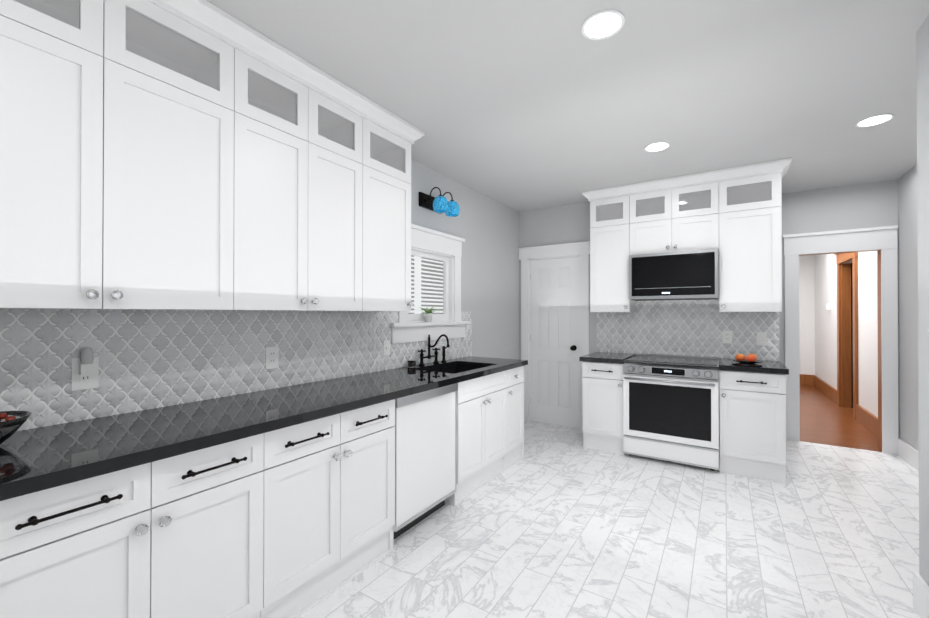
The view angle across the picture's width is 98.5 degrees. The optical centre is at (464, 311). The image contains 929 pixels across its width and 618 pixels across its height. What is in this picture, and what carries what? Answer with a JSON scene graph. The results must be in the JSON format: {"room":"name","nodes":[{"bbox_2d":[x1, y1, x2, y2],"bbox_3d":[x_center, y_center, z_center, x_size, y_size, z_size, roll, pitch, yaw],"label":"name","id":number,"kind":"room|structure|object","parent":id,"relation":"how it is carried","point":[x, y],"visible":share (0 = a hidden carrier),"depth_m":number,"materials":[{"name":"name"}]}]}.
{"room":"kitchen","nodes":[
{"label":"kitchen","id":0,"kind":"room"},
{"bbox_2d":[411,159,518,359],"bbox_3d":[-1.055,0.040,2.515,0.120,2.650,6.490,0,0,33],"label":"wall","id":1,"kind":"structure","parent":0,"point":[485,227],"depth_m":4.34,"materials":[{"name":"grey paint"}]},
{"bbox_2d":[0,0,251,310],"bbox_3d":[-1.426,-0.490,1.517,0.326,0.961,1.026,0,0,33],"label":"upper cabinet","id":2,"kind":"object","parent":1,"relation":"attached to","point":[157,156],"depth_m":1.45,"materials":[{"name":"white paint"}]},
{"bbox_2d":[0,309,471,430],"bbox_3d":[-1.260,0.217,2.081,0.007,0.456,4.900,0,0,33],"label":"tile backsplash","id":3,"kind":"structure","parent":1,"relation":"attached to","point":[150,359],"depth_m":1.90,"materials":[{"name":"tile"}]},
{"bbox_2d":[71,347,98,390],"bbox_3d":[-1.530,0.229,1.621,0.041,0.172,0.082,0,0,33],"label":"electrical outlet","id":4,"kind":"object","parent":3,"relation":"attached to","point":[85,370],"visible":1,"depth_m":1.61,"materials":[{"name":"white plastic"}]},
{"bbox_2d":[265,346,278,368],"bbox_3d":[-1.107,0.264,2.303,0.007,0.124,0.078,0,0,33],"label":"electrical outlet","id":5,"kind":"object","parent":3,"relation":"attached to","point":[271,357],"visible":1,"depth_m":2.30,"materials":[{"name":"white plastic"}]},
{"bbox_2d":[383,340,389,355],"bbox_3d":[-0.598,0.278,3.082,0.011,0.115,0.070,0,0,33],"label":"light switch","id":6,"kind":"object","parent":3,"relation":"attached to","point":[386,347],"visible":1,"depth_m":3.08,"materials":[{"name":"white plastic"}]},
{"bbox_2d":[252,100,371,310],"bbox_3d":[-0.970,-0.487,2.219,0.326,0.961,0.884,0,0,33],"label":"upper cabinet","id":7,"kind":"object","parent":1,"relation":"attached to","point":[312,190],"depth_m":2.13,"materials":[{"name":"white paint"}]},
{"bbox_2d":[372,156,412,310],"bbox_3d":[-0.653,-0.484,2.707,0.326,0.961,0.512,0,0,33],"label":"upper cabinet","id":8,"kind":"object","parent":1,"relation":"attached to","point":[391,186],"depth_m":2.67,"materials":[{"name":"white paint"}]},
{"bbox_2d":[389,224,469,343],"bbox_3d":[-0.312,-0.234,3.590,0.155,0.970,1.090,0,0,33],"label":"window","id":9,"kind":"structure","parent":1,"relation":"in","point":[436,245],"depth_m":3.66,"materials":[{"name":"white paint"}]},
{"bbox_2d":[408,256,442,313],"bbox_3d":[-0.411,-0.248,3.768,0.035,0.780,0.970,0,0,33],"label":"window shutter","id":10,"kind":"object","parent":9,"relation":"attached to","point":[417,283],"depth_m":3.79,"materials":[{"name":"white wood"}]},
{"bbox_2d":[408,255,442,313],"bbox_3d":[-0.437,-0.248,3.784,0.003,0.780,0.970,0,0,33],"label":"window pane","id":11,"kind":"object","parent":9,"relation":"attached to","point":[423,265],"depth_m":3.94,"materials":[{"name":"white"}]},
{"bbox_2d":[415,307,442,321],"bbox_3d":[-0.312,0.020,3.479,0.274,0.139,0.322,0,0,33],"label":"potted plant","id":12,"kind":"object","parent":9,"relation":"on","point":[428,315],"visible":0.98,"depth_m":3.46,"materials":[{"name":"white ceramic"}]},
{"bbox_2d":[419,187,459,216],"bbox_3d":[-0.204,-0.958,3.487,0.249,0.216,0.310,0,0,33],"label":"light","id":13,"kind":"object","parent":1,"relation":"attached to","point":[440,203],"visible":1,"depth_m":3.45,"materials":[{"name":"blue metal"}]},
{"bbox_2d":[151,0,928,211],"bbox_3d":[2.479,-1.320,3.462,5.020,0.080,11.920,0,0,33],"label":"ceiling","id":14,"kind":"structure","parent":0,"point":[522,105],"depth_m":2.24,"materials":[{"name":"paint"}]},
{"bbox_2d":[582,9,624,39],"bbox_3d":[0.621,-1.285,1.796,0.183,0.006,0.183,0,0,27],"label":"recessed light","id":15,"kind":"object","parent":14,"relation":"in","point":[603,24],"depth_m":1.79,"materials":[{"name":"white"}]},
{"bbox_2d":[644,141,669,151],"bbox_3d":[1.493,-1.279,3.101,0.183,0.006,0.183,0,0,27],"label":"recessed light","id":16,"kind":"object","parent":14,"relation":"in","point":[662,145],"depth_m":3.09,"materials":[{"name":"white"}]},
{"bbox_2d":[855,113,894,126],"bbox_3d":[2.746,-1.281,2.680,0.183,0.006,0.183,0,0,27],"label":"recessed light","id":17,"kind":"object","parent":14,"relation":"in","point":[874,120],"depth_m":2.68,"materials":[{"name":"white"}]},
{"bbox_2d":[299,421,920,617],"bbox_3d":[0.704,1.402,1.800,3.840,0.080,7.220,0,0,33],"label":"floor","id":18,"kind":"structure","parent":0,"point":[559,521],"depth_m":2.35,"materials":[{"name":"marble tile"},{"name":"grout"}]},
{"bbox_2d":[0,498,11,617],"bbox_3d":[-1.695,0.919,0.833,0.610,0.876,0.877,0,0,33],"label":"base cabinet","id":19,"kind":"object","parent":18,"relation":"on","point":[5,505],"depth_m":1.05,"materials":[{"name":"white paint"}]},
{"bbox_2d":[12,428,283,617],"bbox_3d":[-1.280,0.922,1.472,0.610,0.876,0.881,0,0,33],"label":"base cabinet","id":20,"kind":"object","parent":18,"relation":"on","point":[198,533],"depth_m":1.33,"materials":[{"name":"white paint"}]},
{"bbox_2d":[284,399,394,617],"bbox_3d":[-0.874,0.925,2.097,0.610,0.876,0.843,0,0,33],"label":"base cabinet","id":21,"kind":"object","parent":18,"relation":"on","point":[296,521],"depth_m":1.93,"materials":[{"name":"white paint"}]},
{"bbox_2d":[394,383,457,538],"bbox_3d":[-0.466,0.930,2.704,0.596,0.872,0.616,0,0,33],"label":"dishwasher","id":22,"kind":"object","parent":18,"relation":"on","point":[425,454],"visible":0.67,"depth_m":2.51,"materials":[{"name":"white metal"}]},
{"bbox_2d":[445,381,463,505],"bbox_3d":[-0.475,0.928,2.710,0.610,0.876,0.761,0,0,33],"label":"base cabinet","id":23,"kind":"object","parent":18,"relation":"on","point":[458,496],"depth_m":2.84,"materials":[{"name":"white paint"}]},
{"bbox_2d":[464,366,523,498],"bbox_3d":[-0.001,0.932,3.439,0.610,0.876,1.119,0,0,33],"label":"base cabinet","id":24,"kind":"object","parent":18,"relation":"on","point":[493,403],"depth_m":3.24,"materials":[{"name":"white paint"}]},
{"bbox_2d":[0,356,527,500],"bbox_3d":[-1.002,0.463,1.879,0.651,0.042,4.845,0,0,33],"label":"countertop","id":25,"kind":"structure","parent":24,"relation":"on","point":[33,460],"depth_m":1.57,"materials":[{"name":"black stone"}]},
{"bbox_2d":[0,411,31,444],"bbox_3d":[-1.551,0.388,1.273,0.236,0.100,0.236,0,0,33],"label":"candy bowl","id":26,"kind":"object","parent":25,"relation":"on","point":[12,423],"visible":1,"depth_m":1.30,"materials":[{"name":"black glass"}]},
{"bbox_2d":[407,361,415,367],"bbox_3d":[-0.426,0.423,3.232,0.068,0.050,0.068,0,0,33],"label":"candle jar","id":27,"kind":"object","parent":25,"relation":"on","point":[411,364],"visible":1,"depth_m":3.20,"materials":[{"name":"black glass"}]},
{"bbox_2d":[418,334,449,365],"bbox_3d":[-0.206,0.318,3.433,0.255,0.260,0.380,0,0,33],"label":"bridge faucet","id":28,"kind":"object","parent":25,"relation":"on","point":[428,356],"visible":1,"depth_m":3.43,"materials":[{"name":"black metal"}]},
{"bbox_2d":[431,365,482,373],"bbox_3d":[-0.069,0.585,3.285,0.458,0.184,0.698,0,0,33],"label":"double-bowl sink","id":29,"kind":"object","parent":25,"relation":"in","point":[455,369],"visible":0.02,"depth_m":3.62,"materials":[{"name":"black"}]},
{"bbox_2d":[583,361,624,454],"bbox_3d":[1.522,0.936,4.184,0.394,0.876,0.610,0,0,33],"label":"base cabinet","id":30,"kind":"object","parent":18,"relation":"on","point":[602,382],"depth_m":3.93,"materials":[{"name":"white paint"}]},
{"bbox_2d":[623,353,719,470],"bbox_3d":[1.980,0.909,3.821,0.764,0.925,0.721,0,0,33],"label":"range","id":31,"kind":"object","parent":18,"relation":"on","point":[670,408],"visible":0.98,"depth_m":3.56,"materials":[{"name":"white metal"}]},
{"bbox_2d":[719,370,730,473],"bbox_3d":[2.010,0.934,3.867,0.886,0.876,0.610,0,0,33],"label":"base cabinet","id":32,"kind":"object","parent":18,"relation":"on","point":[724,376],"depth_m":3.38,"materials":[{"name":"white paint"}]},
{"bbox_2d":[579,352,788,374],"bbox_3d":[2.022,0.473,3.847,1.645,0.042,0.651,0,0,33],"label":"countertop","id":33,"kind":"structure","parent":32,"relation":"on","point":[764,366],"depth_m":3.48,"materials":[{"name":"black stone"}]},
{"bbox_2d":[732,353,762,363],"bbox_3d":[2.487,0.405,3.521,0.230,0.089,0.230,0,0,33],"label":"fruit plate","id":34,"kind":"object","parent":33,"relation":"on","point":[751,358],"visible":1,"depth_m":3.49,"materials":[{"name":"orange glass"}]},
{"bbox_2d":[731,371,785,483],"bbox_3d":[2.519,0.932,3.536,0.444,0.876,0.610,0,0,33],"label":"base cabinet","id":35,"kind":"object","parent":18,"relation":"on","point":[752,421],"depth_m":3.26,"materials":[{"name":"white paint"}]},
{"bbox_2d":[519,195,779,360],"bbox_3d":[1.830,0.050,4.438,2.620,2.650,0.120,0,0,33],"label":"wall","id":36,"kind":"structure","parent":0,"point":[564,224],"depth_m":4.81,"materials":[{"name":"grey paint"}]},
{"bbox_2d":[518,241,589,430],"bbox_3d":[1.119,0.284,4.840,0.982,2.185,0.100,0,0,33],"label":"door frame","id":37,"kind":"structure","parent":36,"relation":"attached to","point":[581,250],"depth_m":4.86,"materials":[{"name":"white paint"}]},
{"bbox_2d":[530,257,579,427],"bbox_3d":[1.077,0.359,4.843,0.631,2.011,0.114,0,0,33],"label":"back door","id":38,"kind":"structure","parent":36,"relation":"in","point":[554,341],"depth_m":4.85,"materials":[{"name":"white paint"}]},
{"bbox_2d":[582,158,791,311],"bbox_3d":[2.094,-0.637,3.957,1.742,1.278,0.399,0,0,33],"label":"upper cabinet","id":39,"kind":"object","parent":36,"relation":"attached to","point":[736,221],"visible":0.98,"depth_m":3.75,"materials":[{"name":"white paint"}]},
{"bbox_2d":[629,248,718,300],"bbox_3d":[2.068,-0.344,3.963,0.760,0.448,0.398,0,0,33],"label":"over-the-range microwave","id":40,"kind":"object","parent":39,"relation":"attached to","point":[687,275],"visible":1,"depth_m":3.78,"materials":[{"name":"silver metal"}]},
{"bbox_2d":[597,299,778,360],"bbox_3d":[2.200,0.164,4.121,1.645,0.582,0.007,0,0,33],"label":"tile backsplash","id":41,"kind":"structure","parent":36,"relation":"attached to","point":[682,327],"depth_m":4.08,"materials":[{"name":"tile"}]},
{"bbox_2d":[723,330,731,342],"bbox_3d":[2.552,0.244,3.883,0.078,0.124,0.007,0,0,33],"label":"electrical outlet","id":42,"kind":"object","parent":41,"relation":"attached to","point":[727,336],"visible":1,"depth_m":3.88,"materials":[{"name":"white plastic"}]},
{"bbox_2d":[757,332,766,345],"bbox_3d":[2.775,0.251,3.736,0.078,0.124,0.011,0,0,33],"label":"light switch","id":43,"kind":"object","parent":41,"relation":"attached to","point":[761,338],"visible":1,"depth_m":3.73,"materials":[{"name":"white plastic"}]},
{"bbox_2d":[799,255,814,374],"bbox_3d":[5.742,0.068,8.145,2.100,2.650,0.100,0,0,33],"label":"wall","id":44,"kind":"structure","parent":0,"point":[806,263],"depth_m":7.59,"materials":[{"name":"white paint"}]},
{"bbox_2d":[800,374,810,385],"bbox_3d":[5.678,1.293,8.103,2.070,0.200,0.030,0,0,33],"label":"trim","id":45,"kind":"structure","parent":44,"relation":"attached to","point":[805,379],"depth_m":7.58,"materials":[{"name":"brown wood"}]},
{"bbox_2d":[780,179,898,437],"bbox_3d":[3.853,0.048,4.137,1.100,2.650,0.120,0,0,33],"label":"wall","id":46,"kind":"structure","parent":0,"point":[867,205],"depth_m":4.09,"materials":[{"name":"grey paint"}]},
{"bbox_2d":[782,225,897,454],"bbox_3d":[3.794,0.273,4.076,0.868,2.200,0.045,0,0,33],"label":"trim","id":47,"kind":"structure","parent":46,"relation":"attached to","point":[883,239],"depth_m":3.98,"materials":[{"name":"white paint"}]},
{"bbox_2d":[800,385,880,451],"bbox_3d":[5.084,1.423,6.061,3.500,0.079,4.700,0,0,33],"label":"floor","id":48,"kind":"structure","parent":0,"point":[825,419],"depth_m":4.85,"materials":[{"name":"brown wood"}]},
{"bbox_2d":[815,251,877,416],"bbox_3d":[5.507,0.056,5.746,0.120,2.650,4.380,0,0,33],"label":"wall","id":49,"kind":"structure","parent":0,"point":[817,320],"depth_m":5.05,"materials":[{"name":"white paint"}]},
{"bbox_2d":[826,303,830,309],"bbox_3d":[5.860,-0.085,6.447,0.049,0.100,0.080,0,0,33],"label":"thermostat","id":50,"kind":"object","parent":49,"relation":"attached to","point":[828,306],"visible":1,"depth_m":6.42,"materials":[{"name":"white plastic"}]},
{"bbox_2d":[811,252,877,436],"bbox_3d":[5.406,0.246,5.751,0.055,2.270,4.280,0,0,33],"label":"trim","id":51,"kind":"structure","parent":49,"relation":"attached to","point":[841,396],"depth_m":5.77,"materials":[{"name":"brown wood"}]},
{"bbox_2d":[851,263,852,407],"bbox_3d":[5.691,0.054,5.232,0.770,2.650,1.360,0,0,33],"label":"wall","id":52,"kind":"structure","parent":0,"point":[852,334],"depth_m":5.74,"materials":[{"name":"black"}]},
{"bbox_2d":[898,15,928,585],"bbox_3d":[1.987,0.033,0.973,0.780,2.650,7.220,0,0,33],"label":"wall","id":53,"kind":"structure","parent":0,"point":[913,235],"depth_m":1.83,"materials":[{"name":"grey paint"}]},
{"bbox_2d":[898,438,928,617],"bbox_3d":[1.956,1.278,1.045,0.676,0.160,7.078,0,0,33],"label":"baseboard","id":54,"kind":"structure","parent":53,"relation":"attached to","point":[908,453],"depth_m":1.83,"materials":[{"name":"white paint"}]}
]}

